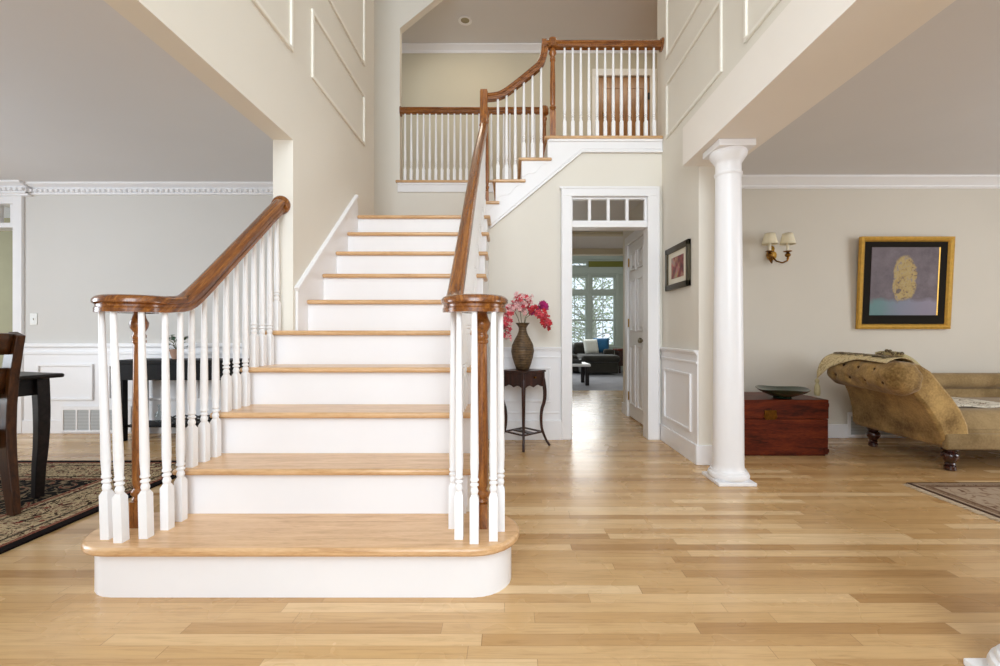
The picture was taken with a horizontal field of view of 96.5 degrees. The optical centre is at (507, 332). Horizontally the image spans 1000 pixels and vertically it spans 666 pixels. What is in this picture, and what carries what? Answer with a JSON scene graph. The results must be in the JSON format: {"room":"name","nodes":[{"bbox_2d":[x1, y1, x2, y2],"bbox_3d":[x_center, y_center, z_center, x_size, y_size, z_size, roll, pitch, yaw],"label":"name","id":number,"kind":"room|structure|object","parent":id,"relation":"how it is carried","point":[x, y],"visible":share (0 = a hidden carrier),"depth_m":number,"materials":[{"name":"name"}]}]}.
{"room":"entrance hall","nodes":[
{"label":"entrance hall","id":0,"kind":"room"},
{"bbox_2d":[0,218,12,367],"bbox_3d":[-5.750,-0.350,6.250,4.500,2.700,0.100,0,0,0],"label":"wall","id":1,"kind":"structure","parent":0,"point":[6,237],"depth_m":6.20,"materials":[{"name":"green paint"}]},
{"bbox_2d":[4,207,9,217],"bbox_3d":[-5.750,-1.650,5.440,4.500,0.100,1.720,0,0,0],"label":"ceiling","id":2,"kind":"structure","parent":0,"point":[6,209],"depth_m":5.92,"materials":[{"name":"paint"}]},
{"bbox_2d":[0,0,272,181],"bbox_3d":[-3.730,-1.593,1.480,4.540,0.215,6.160,0,0,0],"label":"ceiling","id":3,"kind":"structure","parent":0,"point":[86,95],"depth_m":3.00,"materials":[{"name":"paint"}]},
{"bbox_2d":[25,195,272,342],"bbox_3d":[-3.940,-0.350,4.520,4.520,2.700,0.120,0,0,0],"label":"wall","id":4,"kind":"structure","parent":0,"point":[79,248],"depth_m":4.46,"materials":[{"name":"grey paint"}]},
{"bbox_2d":[0,205,12,222],"bbox_3d":[-5.362,-1.195,4.510,0.876,0.190,0.060,0,0,0],"label":"window","id":5,"kind":"structure","parent":4,"relation":"in","point":[1,206],"depth_m":4.50,"materials":[{"name":"white paint"}]},
{"bbox_2d":[0,180,32,433],"bbox_3d":[-5.372,-0.242,4.452,1.255,2.485,0.255,0,0,0],"label":"door frame","id":6,"kind":"structure","parent":4,"relation":"attached to","point":[18,202],"depth_m":4.43,"materials":[{"name":"white paint"}]},
{"bbox_2d":[30,313,36,324],"bbox_3d":[-4.740,-0.140,4.453,0.072,0.116,0.014,0,0,0],"label":"light switch","id":7,"kind":"object","parent":4,"relation":"attached to","point":[33,316],"visible":1,"depth_m":4.45,"materials":[{"name":"white plastic"}]},
{"bbox_2d":[61,406,131,431],"bbox_3d":[-4.088,0.855,4.427,0.695,0.260,0.014,0,0,0],"label":"air vent","id":8,"kind":"object","parent":4,"relation":"attached to","point":[73,418],"visible":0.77,"depth_m":4.43,"materials":[{"name":"white metal"}]},
{"bbox_2d":[64,410,111,429],"bbox_3d":[-4.088,0.855,4.431,0.675,0.240,0.005,0,0,0],"label":"grille","id":9,"kind":"object","parent":8,"relation":"attached to","point":[73,419],"depth_m":4.43,"materials":[{"name":"metal"}]},
{"bbox_2d":[22,343,241,433],"bbox_3d":[-3.152,0.550,4.438,3.364,0.900,0.045,0,0,0],"label":"wainscoting","id":10,"kind":"structure","parent":4,"relation":"attached to","point":[79,362],"depth_m":4.45,"materials":[{"name":"white paint"}]},
{"bbox_2d":[24,182,272,194],"bbox_3d":[-3.115,-1.431,4.418,3.290,0.108,0.085,0,0,0],"label":"crown molding","id":11,"kind":"structure","parent":4,"relation":"attached to","point":[36,188],"depth_m":4.42,"materials":[{"name":"white paint"}]},
{"bbox_2d":[103,0,373,330],"bbox_3d":[-1.397,-1.650,1.425,0.125,5.300,6.050,0,0,0],"label":"wall","id":12,"kind":"structure","parent":0,"point":[320,164],"depth_m":2.80,"materials":[{"name":"beige paint"}]},
{"bbox_2d":[252,0,364,145],"bbox_3d":[-1.327,-2.865,2.665,0.016,2.270,2.930,0,0,0],"label":"panels","id":13,"kind":"object","parent":12,"relation":"attached to","point":[314,16],"visible":1,"depth_m":3.21,"materials":[{"name":"beige paint"}]},
{"bbox_2d":[374,0,493,214],"bbox_3d":[-0.720,-1.650,5.450,2.160,5.300,0.100,0,0,0],"label":"wall","id":14,"kind":"structure","parent":0,"point":[392,18],"depth_m":5.40,"materials":[{"name":"beige paint"}]},
{"bbox_2d":[0,370,999,665],"bbox_3d":[-0.100,1.050,5.350,12.200,0.100,13.900,0,0,0],"label":"floor","id":15,"kind":"structure","parent":0,"point":[624,553],"depth_m":1.77,"materials":[{"name":"brown wood"}]},
{"bbox_2d":[0,460,176,553],"bbox_3d":[-3.645,0.994,1.829,2.710,0.011,3.257,0,0,0],"label":"rug","id":16,"kind":"object","parent":15,"relation":"on","point":[73,489],"visible":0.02,"depth_m":2.69,"materials":[{"name":"carpet"}]},
{"bbox_2d":[0,332,25,515],"bbox_3d":[-2.938,0.493,2.296,0.551,1.000,0.436,0,0,17],"label":"dining chair","id":17,"kind":"object","parent":16,"relation":"on","point":[11,343],"visible":1,"depth_m":2.41,"materials":[{"name":"brown wood"}]},
{"bbox_2d":[18,371,63,497],"bbox_3d":[-3.566,0.617,2.495,1.500,0.743,0.950,0,0,17],"label":"dining table","id":18,"kind":"object","parent":16,"relation":"on","point":[36,384],"visible":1,"depth_m":2.68,"materials":[{"name":"brown wood"}]},
{"bbox_2d":[119,358,248,440],"bbox_3d":[-3.075,0.625,4.250,1.080,0.750,0.320,0,0,0],"label":"console table","id":19,"kind":"object","parent":15,"relation":"on","point":[154,365],"visible":0.2,"depth_m":4.11,"materials":[{"name":"black paint"}]},
{"bbox_2d":[125,420,198,426],"bbox_3d":[-3.075,0.865,4.250,0.940,0.020,0.240,0,0,0],"label":"shelf","id":20,"kind":"object","parent":19,"relation":"attached to","point":[152,423],"depth_m":4.17,"materials":[{"name":"black paint"}]},
{"bbox_2d":[161,335,187,358],"bbox_3d":[-3.148,0.133,4.248,0.257,0.233,0.219,0,0,-39],"label":"potted plant","id":21,"kind":"object","parent":19,"relation":"on","point":[173,352],"visible":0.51,"depth_m":4.20,"materials":[{"name":"green plant"}]},
{"bbox_2d":[171,415,211,423],"bbox_3d":[-3.020,0.820,4.230,0.453,0.064,0.192,0,0,0],"label":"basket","id":22,"kind":"object","parent":19,"relation":"on","point":[173,420],"visible":0.29,"depth_m":4.16,"materials":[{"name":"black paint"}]},
{"bbox_2d":[81,136,662,597],"bbox_3d":[-0.116,-0.421,3.538,3.126,2.843,3.784,0,0,0],"label":"staircase","id":23,"kind":"structure","parent":15,"relation":"on","point":[333,481],"depth_m":2.18,"materials":[{"name":"white paint"}]},
{"bbox_2d":[90,196,290,542],"bbox_3d":[-1.504,-0.027,2.230,0.308,1.647,1.087,0,0,0],"label":"balustrade","id":24,"kind":"object","parent":23,"relation":"on","point":[194,444],"visible":1,"depth_m":1.89,"materials":[{"name":"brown wood"}]},
{"bbox_2d":[399,105,548,179],"bbox_3d":[-0.410,-2.300,5.407,1.804,0.915,0.128,0,0,1],"label":"balcony balustrade","id":25,"kind":"object","parent":23,"relation":"on","point":[404,111],"visible":0.62,"depth_m":5.39,"materials":[{"name":"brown wood"}]},
{"bbox_2d":[441,37,663,543],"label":"railing","id":26,"kind":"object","parent":23,"relation":"on","point":[589,199],"depth_m":2.19,"materials":[{"name":"white paint"}]},
{"bbox_2d":[504,369,550,451],"bbox_3d":[0.138,0.665,3.965,0.348,0.675,0.348,0,0,-43],"label":"plant stand","id":27,"kind":"object","parent":15,"relation":"on","point":[523,379],"visible":0.88,"depth_m":3.90,"materials":[{"name":"brown wood"}]},
{"bbox_2d":[511,323,533,369],"bbox_3d":[0.130,0.117,3.965,0.204,0.417,0.204,0,0,0],"label":"vase","id":28,"kind":"object","parent":27,"relation":"on","point":[522,350],"visible":1,"depth_m":3.90,"materials":[{"name":"brown ceramic"}]},
{"bbox_2d":[503,300,519,341],"bbox_3d":[0.013,-0.107,3.921,0.131,0.370,0.233,0,0,45],"label":"flower spray","id":29,"kind":"object","parent":28,"relation":"in","point":[507,317],"visible":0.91,"depth_m":3.87,"materials":[{"name":"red plant"}]},
{"bbox_2d":[513,291,533,322],"bbox_3d":[0.130,-0.175,3.924,0.185,0.384,0.165,0,0,26],"label":"flower spray","id":30,"kind":"object","parent":28,"relation":"in","point":[520,303],"visible":0.99,"depth_m":3.90,"materials":[{"name":"pink plant"}]},
{"bbox_2d":[525,300,548,321],"bbox_3d":[0.252,-0.140,3.966,0.234,0.313,0.088,0,0,-20],"label":"flower spray","id":31,"kind":"object","parent":28,"relation":"in","point":[542,304],"visible":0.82,"depth_m":3.97,"materials":[{"name":"purple plant"}]},
{"bbox_2d":[524,304,552,330],"bbox_3d":[0.258,-0.120,3.915,0.262,0.273,0.148,0,0,0],"label":"flower spray","id":32,"kind":"object","parent":28,"relation":"in","point":[545,321],"visible":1,"depth_m":3.88,"materials":[{"name":"red plant"}]},
{"bbox_2d":[572,362,590,385],"bbox_3d":[0.985,0.795,8.765,1.170,0.410,0.630,0,0,0],"label":"coffee table","id":33,"kind":"object","parent":15,"relation":"on","point":[584,366],"visible":0.48,"depth_m":8.47,"materials":[{"name":"white paint"}]},
{"bbox_2d":[572,359,581,363],"bbox_3d":[1.220,0.554,8.720,0.400,0.070,0.260,0,0,0],"label":"tray","id":34,"kind":"object","parent":33,"relation":"on","point":[574,361],"visible":0.48,"depth_m":8.59,"materials":[{"name":"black paint"}]},
{"bbox_2d":[572,342,619,372],"bbox_3d":[1.030,0.600,11.175,3.260,0.720,1.350,0,0,0],"label":"sofa","id":35,"kind":"object","parent":15,"relation":"on","point":[605,362],"visible":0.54,"depth_m":10.55,"materials":[{"name":"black fabric"}]},
{"bbox_2d":[573,342,584,353],"bbox_3d":[2.010,0.400,11.685,0.580,0.320,0.270,0,0,0],"label":"cushion","id":36,"kind":"object","parent":35,"relation":"on","point":[578,347],"depth_m":11.56,"materials":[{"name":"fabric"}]},
{"bbox_2d":[583,339,598,353],"bbox_3d":[2.090,0.340,11.220,0.380,0.352,0.214,0,0,-12],"label":"cushion","id":37,"kind":"object","parent":35,"relation":"on","point":[590,345],"visible":1,"depth_m":11.16,"materials":[{"name":"white fabric"}]},
{"bbox_2d":[576,354,619,362],"bbox_3d":[2.200,0.615,11.050,0.920,0.170,1.100,0,0,0],"label":"seat cushion","id":38,"kind":"object","parent":35,"relation":"on","point":[588,358],"depth_m":10.52,"materials":[{"name":"black fabric"}]},
{"bbox_2d":[593,338,608,352],"bbox_3d":[2.370,0.320,11.360,0.400,0.371,0.220,0,0,14],"label":"cushion","id":39,"kind":"object","parent":35,"relation":"on","point":[603,343],"visible":0.66,"depth_m":11.30,"materials":[{"name":"blue fabric"}]},
{"bbox_2d":[613,348,622,372],"bbox_3d":[2.980,0.700,11.300,0.520,0.600,0.520,0,0,0],"label":"end table","id":40,"kind":"object","parent":15,"relation":"on","point":[618,351],"visible":0.24,"depth_m":11.08,"materials":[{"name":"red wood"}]},
{"bbox_2d":[702,139,756,486],"bbox_3d":[1.496,-0.134,3.030,0.264,2.268,0.264,0,0,0],"label":"column","id":41,"kind":"structure","parent":15,"relation":"on","point":[727,469],"depth_m":2.95,"materials":[{"name":"white paint"}]},
{"bbox_2d":[744,392,828,455],"bbox_3d":[2.175,0.771,3.854,0.856,0.458,0.492,0,0,0],"label":"wooden chest","id":42,"kind":"object","parent":15,"relation":"on","point":[798,425],"visible":0.68,"depth_m":3.62,"materials":[{"name":"red wood"}]},
{"bbox_2d":[755,385,810,398],"bbox_3d":[2.275,0.496,3.700,0.394,0.090,0.394,0,0,0],"label":"bowl","id":43,"kind":"object","parent":42,"relation":"on","point":[778,392],"visible":1,"depth_m":3.65,"materials":[{"name":"green ceramic"}]},
{"bbox_2d":[827,360,999,470],"bbox_3d":[3.797,0.598,3.580,2.206,0.804,0.940,0,0,0],"label":"chaise longue","id":44,"kind":"object","parent":15,"relation":"on","point":[904,399],"visible":0.83,"depth_m":3.28,"materials":[{"name":"beige fabric"}]},
{"bbox_2d":[814,352,915,395],"bbox_3d":[2.934,0.367,3.640,0.358,0.401,0.864,0,0,4],"label":"shawl","id":45,"kind":"object","parent":44,"relation":"on","point":[836,358],"visible":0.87,"depth_m":3.78,"materials":[{"name":"beige fabric"}]},
{"bbox_2d":[875,349,920,365],"bbox_3d":[3.121,0.213,3.574,0.220,0.170,0.318,0,0,0],"label":"folded cloth","id":46,"kind":"object","parent":44,"relation":"on","point":[886,352],"visible":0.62,"depth_m":3.49,"materials":[{"name":"brown fabric"}]},
{"bbox_2d":[952,397,999,407],"bbox_3d":[3.585,0.547,3.590,0.491,0.031,0.501,0,0,0],"label":"cloth","id":47,"kind":"object","parent":44,"relation":"on","point":[960,402],"visible":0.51,"depth_m":3.44,"materials":[{"name":"white fabric"}]},
{"bbox_2d":[958,397,999,428],"bbox_3d":[4.060,0.620,3.600,1.680,0.130,0.836,0,0,0],"label":"seat cushion","id":48,"kind":"object","parent":44,"relation":"on","point":[969,417],"depth_m":3.22,"materials":[{"name":"beige fabric"}]},
{"bbox_2d":[902,482,999,521],"bbox_3d":[3.893,0.994,1.527,2.613,0.010,2.854,0,0,0],"label":"rug","id":49,"kind":"object","parent":15,"relation":"on","point":[981,498],"visible":1,"depth_m":2.75,"materials":[{"name":"beige carpet"}]},
{"bbox_2d":[963,644,999,665],"bbox_3d":[1.496,-0.134,1.215,0.264,2.268,0.264,0,0,0],"label":"column","id":50,"kind":"structure","parent":15,"relation":"on","point":[992,658],"depth_m":1.31,"materials":[{"name":"white paint"}]},
{"bbox_2d":[402,53,656,179],"bbox_3d":[0.900,-2.971,6.750,8.200,2.658,0.100,0,0,0],"label":"wall","id":51,"kind":"structure","parent":0,"point":[428,79],"depth_m":6.70,"materials":[{"name":"beige paint"}]},
{"bbox_2d":[402,43,656,52],"bbox_3d":[0.750,-4.250,6.657,7.700,0.100,0.085,0,0,0],"label":"crown molding","id":52,"kind":"structure","parent":51,"relation":"attached to","point":[406,47],"depth_m":6.66,"materials":[{"name":"white paint"}]},
{"bbox_2d":[599,77,649,135],"bbox_3d":[1.746,-2.851,6.691,0.768,1.998,0.118,0,0,0],"label":"door","id":53,"kind":"structure","parent":51,"relation":"in","point":[601,79],"depth_m":6.71,"materials":[{"name":"brown wood"}]},
{"bbox_2d":[592,69,656,135],"bbox_3d":[1.744,-2.898,6.685,0.967,2.113,0.030,0,0,0],"label":"door frame","id":54,"kind":"structure","parent":51,"relation":"attached to","point":[600,71],"depth_m":6.67,"materials":[{"name":"beige paint"}]},
{"bbox_2d":[402,0,656,42],"bbox_3d":[0.900,-4.375,2.600,8.200,0.150,8.400,0,0,0],"label":"ceiling","id":55,"kind":"structure","parent":0,"point":[493,21],"depth_m":6.18,"materials":[{"name":"paint"}]},
{"bbox_2d":[458,16,471,25],"bbox_3d":[-0.590,-4.293,6.130,0.190,0.013,0.190,0,0,0],"label":"recessed light","id":56,"kind":"object","parent":55,"relation":"in","point":[463,20],"visible":1,"depth_m":6.13,"materials":[{"name":"white paint"}]},
{"bbox_2d":[488,153,661,438],"bbox_3d":[0.075,-0.370,4.260,2.750,2.740,0.120,0,0,0],"label":"wall","id":57,"kind":"structure","parent":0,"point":[524,247],"depth_m":4.20,"materials":[{"name":"beige paint"}]},
{"bbox_2d":[572,260,622,369],"bbox_3d":[1.250,-0.675,12.060,7.500,3.350,0.120,0,0,0],"label":"wall","id":58,"kind":"structure","parent":0,"point":[620,275],"depth_m":12.00,"materials":[{"name":"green paint"}]},
{"bbox_2d":[572,294,586,342],"bbox_3d":[1.800,-0.345,12.040,0.660,1.410,0.100,0,0,0],"label":"window","id":59,"kind":"structure","parent":58,"relation":"in","point":[574,295],"depth_m":12.00,"materials":[{"name":"green paint"}]},
{"bbox_2d":[572,276,586,290],"bbox_3d":[1.800,-1.335,12.040,0.660,0.410,0.100,0,0,0],"label":"window","id":60,"kind":"structure","parent":58,"relation":"in","point":[574,277],"depth_m":11.99,"materials":[{"name":"green paint"}]},
{"bbox_2d":[572,261,587,266],"bbox_3d":[1.385,-1.850,12.040,1.530,0.150,0.100,0,0,0],"label":"window","id":61,"kind":"structure","parent":58,"relation":"in","point":[573,262],"depth_m":11.99,"materials":[{"name":"green paint"}]},
{"bbox_2d":[572,274,621,348],"bbox_3d":[1.795,-0.578,12.005,2.510,2.005,0.190,0,0,0],"label":"window frame","id":62,"kind":"structure","parent":58,"relation":"attached to","point":[588,292],"depth_m":11.97,"materials":[{"name":"green paint"}]},
{"bbox_2d":[572,267,622,273],"bbox_3d":[2.000,-1.675,12.025,3.200,0.190,0.150,0,0,0],"label":"trim","id":63,"kind":"structure","parent":58,"relation":"attached to","point":[575,270],"depth_m":11.95,"materials":[{"name":"green paint"}]},
{"bbox_2d":[572,256,622,259],"bbox_3d":[0.550,-2.130,11.900,6.100,0.340,0.200,0,0,0],"label":"crown molding","id":64,"kind":"structure","parent":58,"relation":"attached to","point":[573,257],"depth_m":11.95,"materials":[{"name":"green paint"}]},
{"bbox_2d":[591,294,615,345],"bbox_3d":[2.560,-0.345,12.040,0.660,1.410,0.100,0,0,0],"label":"window","id":65,"kind":"structure","parent":58,"relation":"in","point":[592,295],"depth_m":11.99,"materials":[{"name":"green paint"}]},
{"bbox_2d":[591,276,615,290],"bbox_3d":[2.560,-1.335,12.040,0.660,0.410,0.100,0,0,0],"label":"window","id":66,"kind":"structure","parent":58,"relation":"in","point":[592,277],"depth_m":11.99,"materials":[{"name":"green paint"}]},
{"bbox_2d":[589,261,622,266],"bbox_3d":[2.885,-1.845,11.993,1.430,0.170,0.011,0,0,0],"label":"trim","id":67,"kind":"structure","parent":58,"relation":"attached to","point":[591,263],"depth_m":11.99,"materials":[{"name":"green paint"}]},
{"bbox_2d":[572,232,622,255],"bbox_3d":[1.715,-1.380,7.000,2.470,0.100,1.400,0,0,0],"label":"wall","id":68,"kind":"structure","parent":0,"point":[575,252],"depth_m":7.55,"materials":[{"name":"beige paint"}]},
{"bbox_2d":[572,201,640,248],"bbox_3d":[1.700,-1.490,6.040,2.600,0.120,3.440,0,0,0],"label":"ceiling","id":69,"kind":"structure","parent":0,"point":[598,208],"depth_m":5.57,"materials":[{"name":"paint"}]},
{"bbox_2d":[623,0,790,444],"bbox_3d":[1.535,-1.650,2.010,0.170,5.300,7.220,0,0,0],"label":"wall","id":70,"kind":"structure","parent":0,"point":[688,192],"depth_m":3.49,"materials":[{"name":"beige paint"}]},
{"bbox_2d":[497,186,659,439],"bbox_3d":[0.624,-0.186,4.247,1.588,2.372,0.166,0,0,0],"label":"door frame","id":71,"kind":"structure","parent":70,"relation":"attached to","point":[651,228],"depth_m":4.17,"materials":[{"name":"white paint"}]},
{"bbox_2d":[622,402,624,413],"bbox_3d":[1.441,0.935,4.970,0.018,0.130,1.300,0,0,0],"label":"baseboard","id":72,"kind":"structure","parent":70,"relation":"attached to","point":[623,403],"depth_m":5.53,"materials":[{"name":"white paint"}]},
{"bbox_2d":[625,231,642,415],"bbox_3d":[1.472,-0.075,5.015,0.095,2.150,0.870,0,0,0],"label":"door frame","id":73,"kind":"structure","parent":70,"relation":"attached to","point":[635,235],"depth_m":5.35,"materials":[{"name":"white paint"}]},
{"bbox_2d":[628,236,642,424],"bbox_3d":[1.434,-0.029,5.018,0.112,2.035,0.695,0,0,0],"label":"door","id":74,"kind":"structure","parent":70,"relation":"in","point":[635,261],"depth_m":5.03,"materials":[{"name":"white paint"}]},
{"bbox_2d":[665,239,690,290],"bbox_3d":[1.435,-0.562,3.785,0.026,0.371,0.515,0,0,0],"label":"framed photo","id":75,"kind":"object","parent":70,"relation":"attached to","point":[677,257],"visible":1,"depth_m":3.75,"materials":[{"name":"black wood"}]},
{"bbox_2d":[671,253,683,278],"bbox_3d":[1.437,-0.562,3.785,0.004,0.180,0.268,0,0,0],"label":"photograph","id":76,"kind":"object","parent":75,"relation":"attached to","point":[677,260],"depth_m":3.78},
{"bbox_2d":[660,347,698,463],"bbox_3d":[1.433,0.566,3.795,0.034,0.868,0.810,0,0,0],"label":"trim","id":77,"kind":"structure","parent":70,"relation":"attached to","point":[679,425],"depth_m":3.70,"materials":[{"name":"white paint"}]},
{"bbox_2d":[696,445,711,464],"bbox_3d":[1.527,0.925,3.381,0.206,0.150,0.018,0,0,0],"label":"baseboard","id":78,"kind":"structure","parent":70,"relation":"attached to","point":[703,452],"depth_m":3.37,"materials":[{"name":"white paint"}]},
{"bbox_2d":[665,0,780,138],"bbox_3d":[1.442,-2.882,2.634,0.016,2.235,2.867,0,0,0],"label":"panels","id":79,"kind":"object","parent":70,"relation":"attached to","point":[746,36],"visible":1,"depth_m":3.28,"materials":[{"name":"beige paint"}]},
{"bbox_2d":[742,189,999,423],"bbox_3d":[3.810,-0.350,4.314,4.380,2.700,0.100,0,0,0],"label":"wall","id":80,"kind":"structure","parent":0,"point":[800,311],"depth_m":4.26,"materials":[{"name":"beige paint"}]},
{"bbox_2d":[762,232,795,263],"bbox_3d":[2.510,-0.787,4.176,0.300,0.278,0.217,0,0,0],"label":"wall sconce","id":81,"kind":"object","parent":80,"relation":"attached to","point":[770,238],"visible":1,"depth_m":4.12,"materials":[{"name":"beige fabric"}]},
{"bbox_2d":[828,424,905,437],"bbox_3d":[3.810,0.935,4.255,4.380,0.130,0.018,0,0,0],"label":"baseboard","id":82,"kind":"structure","parent":80,"relation":"attached to","point":[834,430],"depth_m":4.25,"materials":[{"name":"white paint"}]},
{"bbox_2d":[742,175,999,188],"bbox_3d":[3.810,-1.428,4.214,4.380,0.100,0.100,0,0,0],"label":"crown molding","id":83,"kind":"structure","parent":80,"relation":"attached to","point":[748,181],"depth_m":4.21,"materials":[{"name":"white paint"}]},
{"bbox_2d":[847,412,901,436],"bbox_3d":[3.505,0.872,4.239,0.550,0.233,0.014,0,0,0],"label":"air vent","id":84,"kind":"object","parent":80,"relation":"in","point":[853,430],"visible":0.36,"depth_m":4.24,"materials":[{"name":"white paint"}]},
{"bbox_2d":[851,416,893,434],"bbox_3d":[3.505,0.872,4.242,0.530,0.213,0.005,0,0,0],"label":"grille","id":85,"kind":"object","parent":84,"relation":"attached to","point":[856,429],"depth_m":4.24,"materials":[{"name":"metal"}]},
{"bbox_2d":[855,236,955,328],"bbox_3d":[3.755,-0.472,4.216,0.876,0.869,0.086,0,0,0],"label":"framed picture","id":86,"kind":"object","parent":80,"relation":"attached to","point":[904,282],"visible":1,"depth_m":4.22,"materials":[{"name":"gold metal"}]},
{"bbox_2d":[869,247,938,314],"bbox_3d":[3.749,-0.489,4.220,0.638,0.640,0.005,0,3,0],"label":"artwork","id":87,"kind":"object","parent":86,"relation":"attached to","point":[902,280],"depth_m":4.22},
{"bbox_2d":[742,0,999,174],"bbox_3d":[3.850,-1.589,1.382,4.300,0.222,5.964,0,0,0],"label":"ceiling","id":88,"kind":"structure","parent":0,"point":[930,104],"depth_m":3.06,"materials":[{"name":"paint"}]},
{"bbox_2d":[683,0,955,165],"bbox_3d":[1.520,-1.415,0.897,0.380,0.290,4.995,0,0,0],"label":"beam","id":89,"kind":"structure","parent":88,"relation":"attached to","point":[812,48],"depth_m":2.19,"materials":[{"name":"paint"}]},
{"label":"outside","id":90,"kind":"structure","parent":0,"visible":0},
{"bbox_3d":[5.000,1.550,36.150,70.000,0.100,47.700,0,0,0],"label":"ground","id":91,"kind":"structure","parent":90,"visible":0},
{"bbox_2d":[572,264,612,343],"bbox_3d":[3.244,-0.865,16.986,4.619,4.746,5.470,0,0,40],"label":"tree","id":92,"kind":"object","parent":91,"relation":"on","point":[581,315],"visible":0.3,"depth_m":16.83,"materials":[{"name":"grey plant"}]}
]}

